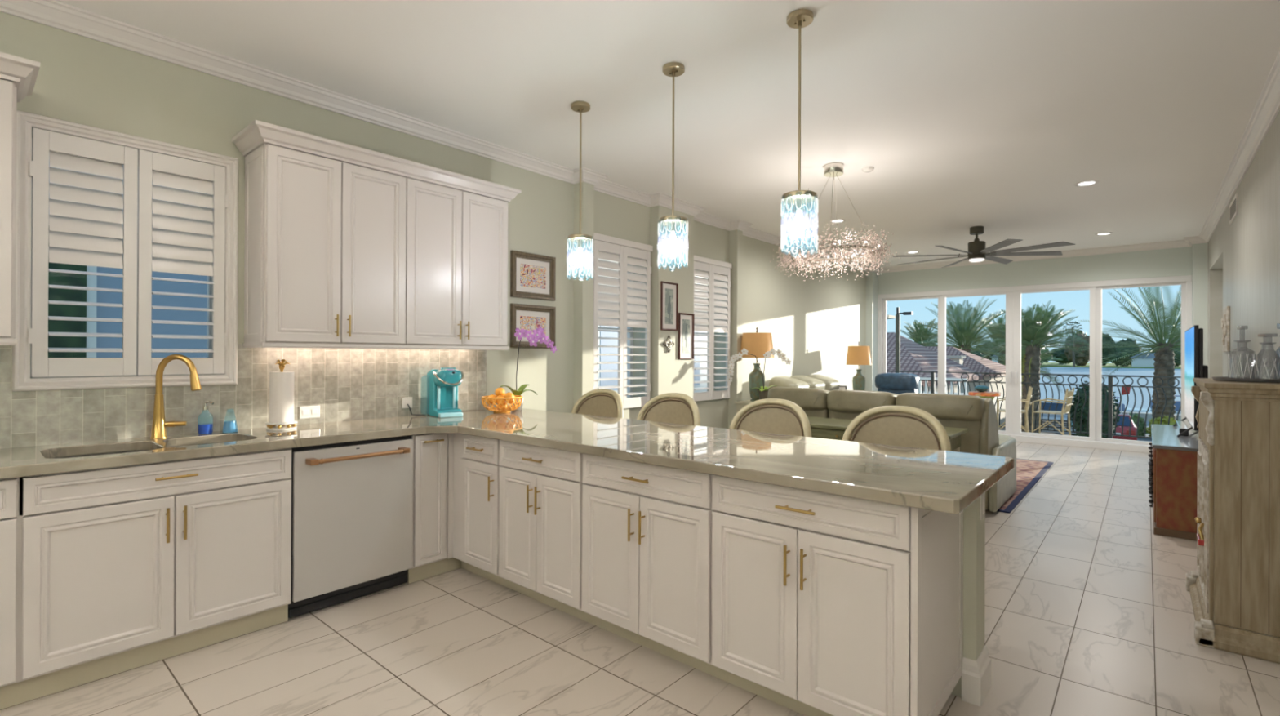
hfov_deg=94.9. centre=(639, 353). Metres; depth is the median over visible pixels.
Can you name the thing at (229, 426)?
soap bottle
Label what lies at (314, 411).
socket
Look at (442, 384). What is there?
coffee maker
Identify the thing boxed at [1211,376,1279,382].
round tray
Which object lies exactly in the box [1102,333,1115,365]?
tree
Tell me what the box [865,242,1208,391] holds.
wall
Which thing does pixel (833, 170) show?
chandelier
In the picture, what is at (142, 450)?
sink
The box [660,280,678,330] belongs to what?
framed picture
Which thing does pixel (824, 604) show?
base cabinet
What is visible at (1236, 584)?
cabinet
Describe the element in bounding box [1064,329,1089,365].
tree
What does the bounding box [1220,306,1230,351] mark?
carved wall panel
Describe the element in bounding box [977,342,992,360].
tree
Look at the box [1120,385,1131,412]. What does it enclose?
flag
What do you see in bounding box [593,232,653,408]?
window shutters
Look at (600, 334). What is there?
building
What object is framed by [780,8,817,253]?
pendant light
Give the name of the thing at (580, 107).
pendant light
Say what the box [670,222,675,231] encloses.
socket
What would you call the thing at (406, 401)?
outlet plate
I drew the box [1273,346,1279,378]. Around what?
decanter
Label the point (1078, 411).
rounded shrub
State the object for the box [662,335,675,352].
wall medallion
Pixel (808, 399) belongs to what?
cushion
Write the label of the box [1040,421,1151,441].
ground
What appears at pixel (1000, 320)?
palm tree
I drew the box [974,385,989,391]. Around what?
glass bowl
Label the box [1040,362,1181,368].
shore
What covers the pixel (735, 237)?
trim
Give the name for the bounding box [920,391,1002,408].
terrace
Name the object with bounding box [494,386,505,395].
orange
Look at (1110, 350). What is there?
tree
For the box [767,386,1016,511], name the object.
sofa
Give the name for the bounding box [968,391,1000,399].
table
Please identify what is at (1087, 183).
recessed light
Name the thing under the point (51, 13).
trim
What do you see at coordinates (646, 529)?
base cabinet
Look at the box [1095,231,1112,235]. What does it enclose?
recessed light
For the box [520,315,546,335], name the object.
print
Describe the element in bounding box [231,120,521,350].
upper cabinet
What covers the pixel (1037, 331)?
palm tree
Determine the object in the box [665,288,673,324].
print
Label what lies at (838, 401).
cushion
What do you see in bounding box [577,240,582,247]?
socket
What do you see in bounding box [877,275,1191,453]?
door
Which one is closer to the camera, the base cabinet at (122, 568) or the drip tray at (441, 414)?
the base cabinet at (122, 568)
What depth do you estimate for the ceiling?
3.57 m
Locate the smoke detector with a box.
[862,165,874,172]
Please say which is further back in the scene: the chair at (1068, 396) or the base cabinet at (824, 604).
the chair at (1068, 396)
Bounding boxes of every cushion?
[767,386,829,410]
[768,376,808,389]
[790,375,825,390]
[806,374,839,391]
[826,389,898,413]
[895,392,985,421]
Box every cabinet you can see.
[0,51,40,346]
[0,477,19,709]
[17,448,291,704]
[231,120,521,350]
[406,433,453,583]
[448,433,512,589]
[498,440,595,625]
[582,453,724,680]
[711,475,963,715]
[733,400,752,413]
[1185,377,1279,663]
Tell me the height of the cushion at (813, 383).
0.302 m
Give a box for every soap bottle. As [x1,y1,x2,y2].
[197,400,213,434]
[222,410,238,433]
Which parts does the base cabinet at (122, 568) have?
door, drawer, handle, handle, handle, door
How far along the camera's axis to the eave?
12.55 m
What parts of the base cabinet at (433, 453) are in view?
door, handle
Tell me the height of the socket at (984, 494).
0.080 m
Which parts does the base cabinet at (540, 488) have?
door, handle, handle, handle, drawer, door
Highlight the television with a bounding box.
[1173,324,1208,437]
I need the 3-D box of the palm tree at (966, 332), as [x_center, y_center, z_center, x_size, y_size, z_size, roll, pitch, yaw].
[20.874,0.326,37.810,7.030,8.176,6.929,0,0,29]
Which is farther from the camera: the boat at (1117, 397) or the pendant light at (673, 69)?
the boat at (1117, 397)
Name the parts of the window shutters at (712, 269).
sash, shutter panel, shutter panel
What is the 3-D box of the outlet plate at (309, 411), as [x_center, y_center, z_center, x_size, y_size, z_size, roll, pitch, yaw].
[-2.018,0.358,3.593,0.008,0.074,0.116,0,0,41]
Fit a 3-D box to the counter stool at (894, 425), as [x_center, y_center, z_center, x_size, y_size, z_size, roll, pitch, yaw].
[1.335,0.839,3.178,0.604,1.085,0.507,0,0,41]
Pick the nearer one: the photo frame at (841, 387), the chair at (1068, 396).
the photo frame at (841, 387)
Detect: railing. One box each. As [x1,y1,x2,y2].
[886,370,1181,438]
[918,377,967,395]
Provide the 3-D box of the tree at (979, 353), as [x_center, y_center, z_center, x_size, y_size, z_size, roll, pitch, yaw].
[175.670,1.674,313.555,14.824,8.406,12.928,0,0,41]
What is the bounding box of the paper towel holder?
[265,359,297,431]
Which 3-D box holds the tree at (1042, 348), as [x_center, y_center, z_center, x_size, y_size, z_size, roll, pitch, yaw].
[198.812,1.395,293.341,12.332,9.084,13.262,0,0,41]
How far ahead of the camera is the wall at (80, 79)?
4.78 m
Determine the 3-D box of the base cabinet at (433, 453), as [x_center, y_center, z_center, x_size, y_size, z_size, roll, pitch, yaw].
[-1.461,0.926,3.745,0.645,0.888,0.263,0,0,41]
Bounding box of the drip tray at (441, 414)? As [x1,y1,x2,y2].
[438,411,462,417]
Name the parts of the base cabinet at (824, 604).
door, handle, handle, handle, drawer, door, panel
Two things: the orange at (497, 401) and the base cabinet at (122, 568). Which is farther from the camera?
the orange at (497, 401)
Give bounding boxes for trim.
[0,0,1279,273]
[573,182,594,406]
[728,229,742,428]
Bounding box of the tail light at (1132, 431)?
[1126,429,1135,433]
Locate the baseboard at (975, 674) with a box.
[961,645,991,706]
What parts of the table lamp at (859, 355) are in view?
lamp shade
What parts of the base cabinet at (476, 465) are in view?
handle, drawer, door, handle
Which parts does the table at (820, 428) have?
drawer, leg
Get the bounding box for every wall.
[0,11,866,457]
[649,204,693,399]
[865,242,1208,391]
[951,497,985,697]
[1207,110,1279,377]
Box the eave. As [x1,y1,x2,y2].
[887,314,895,319]
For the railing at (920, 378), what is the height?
0.580 m
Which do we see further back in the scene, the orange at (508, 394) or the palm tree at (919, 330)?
the palm tree at (919, 330)
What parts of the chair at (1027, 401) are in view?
arm, seat, arm, leg, leg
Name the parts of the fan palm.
crown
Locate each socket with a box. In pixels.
[302,409,308,414]
[311,408,317,414]
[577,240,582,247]
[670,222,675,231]
[795,199,802,210]
[982,493,985,514]
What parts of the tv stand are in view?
beaded pull, beaded pull, beaded pull, door, door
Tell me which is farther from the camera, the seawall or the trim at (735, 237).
the seawall
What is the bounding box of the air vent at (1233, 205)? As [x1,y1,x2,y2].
[1229,192,1237,225]
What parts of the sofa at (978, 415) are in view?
panel, panel, panel, arm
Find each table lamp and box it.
[740,326,773,401]
[845,341,871,390]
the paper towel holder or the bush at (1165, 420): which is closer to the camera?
the paper towel holder
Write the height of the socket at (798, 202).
0.050 m
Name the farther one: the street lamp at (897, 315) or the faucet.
the street lamp at (897, 315)
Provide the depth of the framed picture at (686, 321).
6.34 m
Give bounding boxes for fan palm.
[1063,320,1082,367]
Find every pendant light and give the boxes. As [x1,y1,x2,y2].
[566,101,593,279]
[657,62,688,268]
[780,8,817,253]
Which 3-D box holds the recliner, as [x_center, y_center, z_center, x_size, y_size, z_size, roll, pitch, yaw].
[4.240,0.853,9.470,0.900,1.098,0.952,0,0,41]
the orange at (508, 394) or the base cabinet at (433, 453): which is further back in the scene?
the orange at (508, 394)
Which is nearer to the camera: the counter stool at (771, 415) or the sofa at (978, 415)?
the counter stool at (771, 415)
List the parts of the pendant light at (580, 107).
bulb, rod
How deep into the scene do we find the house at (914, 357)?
24.61 m
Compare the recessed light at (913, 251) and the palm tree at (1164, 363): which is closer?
the recessed light at (913, 251)
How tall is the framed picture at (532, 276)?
0.374 m
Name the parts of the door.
panel, panel, handle, handle, panel, sill, panel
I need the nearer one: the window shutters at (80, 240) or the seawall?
the window shutters at (80, 240)
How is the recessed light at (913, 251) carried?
in the ceiling
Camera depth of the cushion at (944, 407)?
5.20 m
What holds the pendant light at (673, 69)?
hanging from the ceiling
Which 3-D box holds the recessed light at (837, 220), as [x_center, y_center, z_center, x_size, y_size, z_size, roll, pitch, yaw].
[2.372,-1.589,7.052,0.184,0.010,0.184,0,0,41]
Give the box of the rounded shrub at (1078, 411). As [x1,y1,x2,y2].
[1070,381,1121,438]
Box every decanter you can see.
[1227,325,1257,378]
[1248,335,1279,378]
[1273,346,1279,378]
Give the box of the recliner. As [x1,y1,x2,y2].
[875,373,919,394]
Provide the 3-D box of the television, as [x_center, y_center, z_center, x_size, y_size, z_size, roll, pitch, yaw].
[4.968,0.241,5.289,0.232,0.935,1.500,0,0,41]
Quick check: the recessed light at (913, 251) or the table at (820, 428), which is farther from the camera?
the recessed light at (913, 251)
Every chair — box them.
[996,386,1032,432]
[1031,387,1075,435]
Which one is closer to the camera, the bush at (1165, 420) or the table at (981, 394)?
the table at (981, 394)
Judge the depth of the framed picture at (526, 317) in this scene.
4.89 m
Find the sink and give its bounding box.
[51,449,148,458]
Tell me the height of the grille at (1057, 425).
0.400 m
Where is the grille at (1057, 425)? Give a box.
[1038,418,1071,428]
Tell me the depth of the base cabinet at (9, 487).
2.23 m
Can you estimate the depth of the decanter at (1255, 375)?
2.96 m
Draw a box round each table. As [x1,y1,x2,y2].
[807,416,968,452]
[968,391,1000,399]
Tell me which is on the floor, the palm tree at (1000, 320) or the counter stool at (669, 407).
the counter stool at (669, 407)
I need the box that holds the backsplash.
[0,343,486,448]
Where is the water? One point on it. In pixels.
(1077, 371)
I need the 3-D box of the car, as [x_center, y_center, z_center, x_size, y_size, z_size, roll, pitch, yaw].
[23.572,3.684,29.270,1.760,1.446,4.329,0,0,38]
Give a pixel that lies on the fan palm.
(1070, 322)
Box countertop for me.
[0,408,1013,514]
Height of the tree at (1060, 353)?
9.684 m
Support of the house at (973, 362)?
on the ground
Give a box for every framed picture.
[510,249,555,300]
[510,303,555,347]
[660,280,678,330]
[678,312,693,359]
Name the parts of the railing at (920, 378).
rail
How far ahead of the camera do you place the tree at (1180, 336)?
273.90 m
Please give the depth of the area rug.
6.55 m
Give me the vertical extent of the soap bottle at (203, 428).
0.176 m
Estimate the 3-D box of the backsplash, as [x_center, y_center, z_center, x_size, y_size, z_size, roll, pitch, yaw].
[-2.592,0.189,2.943,0.012,0.490,4.275,0,0,41]
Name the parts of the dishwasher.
kick plate, handle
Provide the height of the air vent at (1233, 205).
0.190 m
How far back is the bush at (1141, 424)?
30.76 m
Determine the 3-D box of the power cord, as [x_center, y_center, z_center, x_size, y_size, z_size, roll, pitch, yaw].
[-1.548,0.388,4.065,0.124,0.082,0.027,0,0,-11]
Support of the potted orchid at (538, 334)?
on the countertop
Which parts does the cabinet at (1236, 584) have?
knob, ring pull, door, drawer, door, moulding, cornice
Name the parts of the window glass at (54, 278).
pane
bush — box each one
[1128,411,1146,438]
[1146,415,1178,436]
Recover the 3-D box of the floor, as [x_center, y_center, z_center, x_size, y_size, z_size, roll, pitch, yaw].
[2.080,1.444,3.520,6.840,0.120,14.060,0,0,41]
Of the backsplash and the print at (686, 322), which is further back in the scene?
the print at (686, 322)
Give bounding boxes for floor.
[0,441,1279,715]
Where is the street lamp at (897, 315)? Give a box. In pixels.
[895,306,913,373]
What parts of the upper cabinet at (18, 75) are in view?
door, light rail, panel, crown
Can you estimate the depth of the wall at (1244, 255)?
4.58 m
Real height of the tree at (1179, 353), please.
11.769 m
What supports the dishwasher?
on the floor
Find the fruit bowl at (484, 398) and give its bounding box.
[480,395,522,413]
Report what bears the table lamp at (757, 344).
on the end table at (740, 404)
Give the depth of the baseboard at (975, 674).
2.33 m
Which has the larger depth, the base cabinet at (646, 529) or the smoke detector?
the smoke detector
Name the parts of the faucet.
lever, spout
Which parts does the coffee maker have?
lid handle, control panel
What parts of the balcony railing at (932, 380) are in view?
post, rail, rail, rail, post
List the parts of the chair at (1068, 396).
arm, seat, arm, leg, leg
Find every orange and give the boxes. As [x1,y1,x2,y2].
[487,394,496,404]
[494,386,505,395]
[495,395,505,404]
[497,402,506,410]
[503,391,514,401]
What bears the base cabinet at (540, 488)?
on the floor
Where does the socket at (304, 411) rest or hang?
attached to the outlet plate at (309, 411)
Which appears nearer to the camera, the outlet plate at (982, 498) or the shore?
the outlet plate at (982, 498)
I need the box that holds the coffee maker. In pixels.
[420,367,463,417]
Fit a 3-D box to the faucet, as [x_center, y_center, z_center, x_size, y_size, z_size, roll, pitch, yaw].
[-2.354,0.214,2.994,0.238,0.426,0.081,0,0,-7]
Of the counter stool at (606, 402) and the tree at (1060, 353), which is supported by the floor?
the counter stool at (606, 402)
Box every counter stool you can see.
[571,388,623,418]
[636,392,700,426]
[728,398,811,437]
[841,405,951,451]
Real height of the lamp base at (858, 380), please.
0.440 m
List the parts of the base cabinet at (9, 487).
drawer, door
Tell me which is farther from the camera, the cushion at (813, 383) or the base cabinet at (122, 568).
the cushion at (813, 383)
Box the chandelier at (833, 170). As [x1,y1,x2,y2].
[769,162,900,281]
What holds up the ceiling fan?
hanging from the ceiling
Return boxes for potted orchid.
[500,325,556,410]
[726,347,791,399]
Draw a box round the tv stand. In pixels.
[1147,423,1198,541]
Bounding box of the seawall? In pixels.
[1120,411,1181,421]
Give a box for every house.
[886,332,983,393]
[924,346,1005,430]
[991,352,999,363]
[1128,352,1176,367]
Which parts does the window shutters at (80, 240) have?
shutter panel, sash, shutter panel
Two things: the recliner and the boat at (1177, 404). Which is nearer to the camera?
the recliner
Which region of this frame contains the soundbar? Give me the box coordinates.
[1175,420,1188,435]
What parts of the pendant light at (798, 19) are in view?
bulb, rod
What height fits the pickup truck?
1.795 m
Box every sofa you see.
[766,374,839,391]
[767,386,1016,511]
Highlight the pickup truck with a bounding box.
[1038,400,1076,435]
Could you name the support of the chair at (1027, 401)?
on the floor
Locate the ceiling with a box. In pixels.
[55,0,1279,266]
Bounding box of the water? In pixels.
[1039,366,1181,408]
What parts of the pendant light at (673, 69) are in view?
bulb, rod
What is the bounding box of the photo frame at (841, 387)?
[839,385,846,390]
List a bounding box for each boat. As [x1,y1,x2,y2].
[1115,396,1151,413]
[1125,395,1181,414]
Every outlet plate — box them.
[299,405,319,418]
[402,396,412,408]
[979,492,985,519]
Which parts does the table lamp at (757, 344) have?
lamp shade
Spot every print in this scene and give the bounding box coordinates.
[520,263,546,288]
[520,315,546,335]
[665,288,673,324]
[682,319,689,353]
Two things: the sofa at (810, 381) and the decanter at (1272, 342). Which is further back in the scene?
the sofa at (810, 381)
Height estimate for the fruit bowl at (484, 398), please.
0.120 m
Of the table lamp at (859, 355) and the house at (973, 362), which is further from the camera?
the house at (973, 362)
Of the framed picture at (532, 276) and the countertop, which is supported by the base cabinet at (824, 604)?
the countertop
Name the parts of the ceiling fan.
blade, blade, blade, blade, motor, blade, blade, blade, blade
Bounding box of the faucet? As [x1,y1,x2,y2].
[150,353,201,439]
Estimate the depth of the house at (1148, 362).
257.87 m
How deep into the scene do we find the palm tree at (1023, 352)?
38.48 m
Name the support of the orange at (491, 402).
in the fruit bowl at (484, 398)
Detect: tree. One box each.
[899,318,950,346]
[907,295,1025,366]
[969,314,1048,368]
[970,351,985,357]
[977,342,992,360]
[981,300,1089,432]
[986,339,1070,419]
[1040,348,1052,364]
[1050,346,1071,364]
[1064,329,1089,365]
[1074,285,1181,420]
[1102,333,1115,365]
[1106,338,1141,366]
[1148,347,1181,367]
[1173,336,1181,348]
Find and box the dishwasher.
[288,435,413,617]
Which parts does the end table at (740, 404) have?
panel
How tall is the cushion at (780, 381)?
0.302 m
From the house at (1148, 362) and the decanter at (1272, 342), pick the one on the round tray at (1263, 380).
the decanter at (1272, 342)
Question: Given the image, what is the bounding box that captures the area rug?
[996,458,1053,513]
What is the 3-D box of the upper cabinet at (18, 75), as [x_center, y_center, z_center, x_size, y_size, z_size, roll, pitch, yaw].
[-2.941,-0.623,2.228,0.410,1.174,0.906,0,0,41]
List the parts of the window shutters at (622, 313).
shutter panel, sash, frame, shutter panel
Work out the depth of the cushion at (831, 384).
8.42 m
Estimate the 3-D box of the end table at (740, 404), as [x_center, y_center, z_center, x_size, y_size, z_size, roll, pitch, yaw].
[1.541,0.984,7.182,0.480,0.808,0.700,0,0,41]
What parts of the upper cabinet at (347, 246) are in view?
panel, door, handle, handle, door, light rail, crown, door, handle, handle, door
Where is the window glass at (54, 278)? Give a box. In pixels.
[48,163,207,357]
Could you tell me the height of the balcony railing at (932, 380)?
1.058 m
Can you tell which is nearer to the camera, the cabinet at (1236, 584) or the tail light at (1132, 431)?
the cabinet at (1236, 584)
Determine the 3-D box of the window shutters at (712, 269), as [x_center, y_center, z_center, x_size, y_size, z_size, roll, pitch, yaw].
[0.738,-0.259,6.940,0.315,1.686,0.855,0,0,41]
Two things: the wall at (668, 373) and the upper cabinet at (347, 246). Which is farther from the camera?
the wall at (668, 373)
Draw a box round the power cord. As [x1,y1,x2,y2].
[407,404,426,415]
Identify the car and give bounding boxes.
[1112,412,1137,440]
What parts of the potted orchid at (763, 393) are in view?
flower, flower, flower, flower, flower, flower stem, pot, flower, flower, flower, flower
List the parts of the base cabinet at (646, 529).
door, handle, handle, handle, drawer, door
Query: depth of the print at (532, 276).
4.91 m
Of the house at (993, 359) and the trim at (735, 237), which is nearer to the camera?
the trim at (735, 237)
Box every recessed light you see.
[829,218,845,222]
[906,250,919,253]
[1074,180,1098,186]
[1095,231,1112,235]
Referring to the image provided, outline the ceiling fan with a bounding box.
[893,226,1075,267]
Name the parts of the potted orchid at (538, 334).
pot, flower, flower, flower, flower stem, flower, flower, flower, flower, flower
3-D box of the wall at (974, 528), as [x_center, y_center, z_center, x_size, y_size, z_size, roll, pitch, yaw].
[0.146,0.931,3.447,3.263,0.891,0.160,0,0,41]

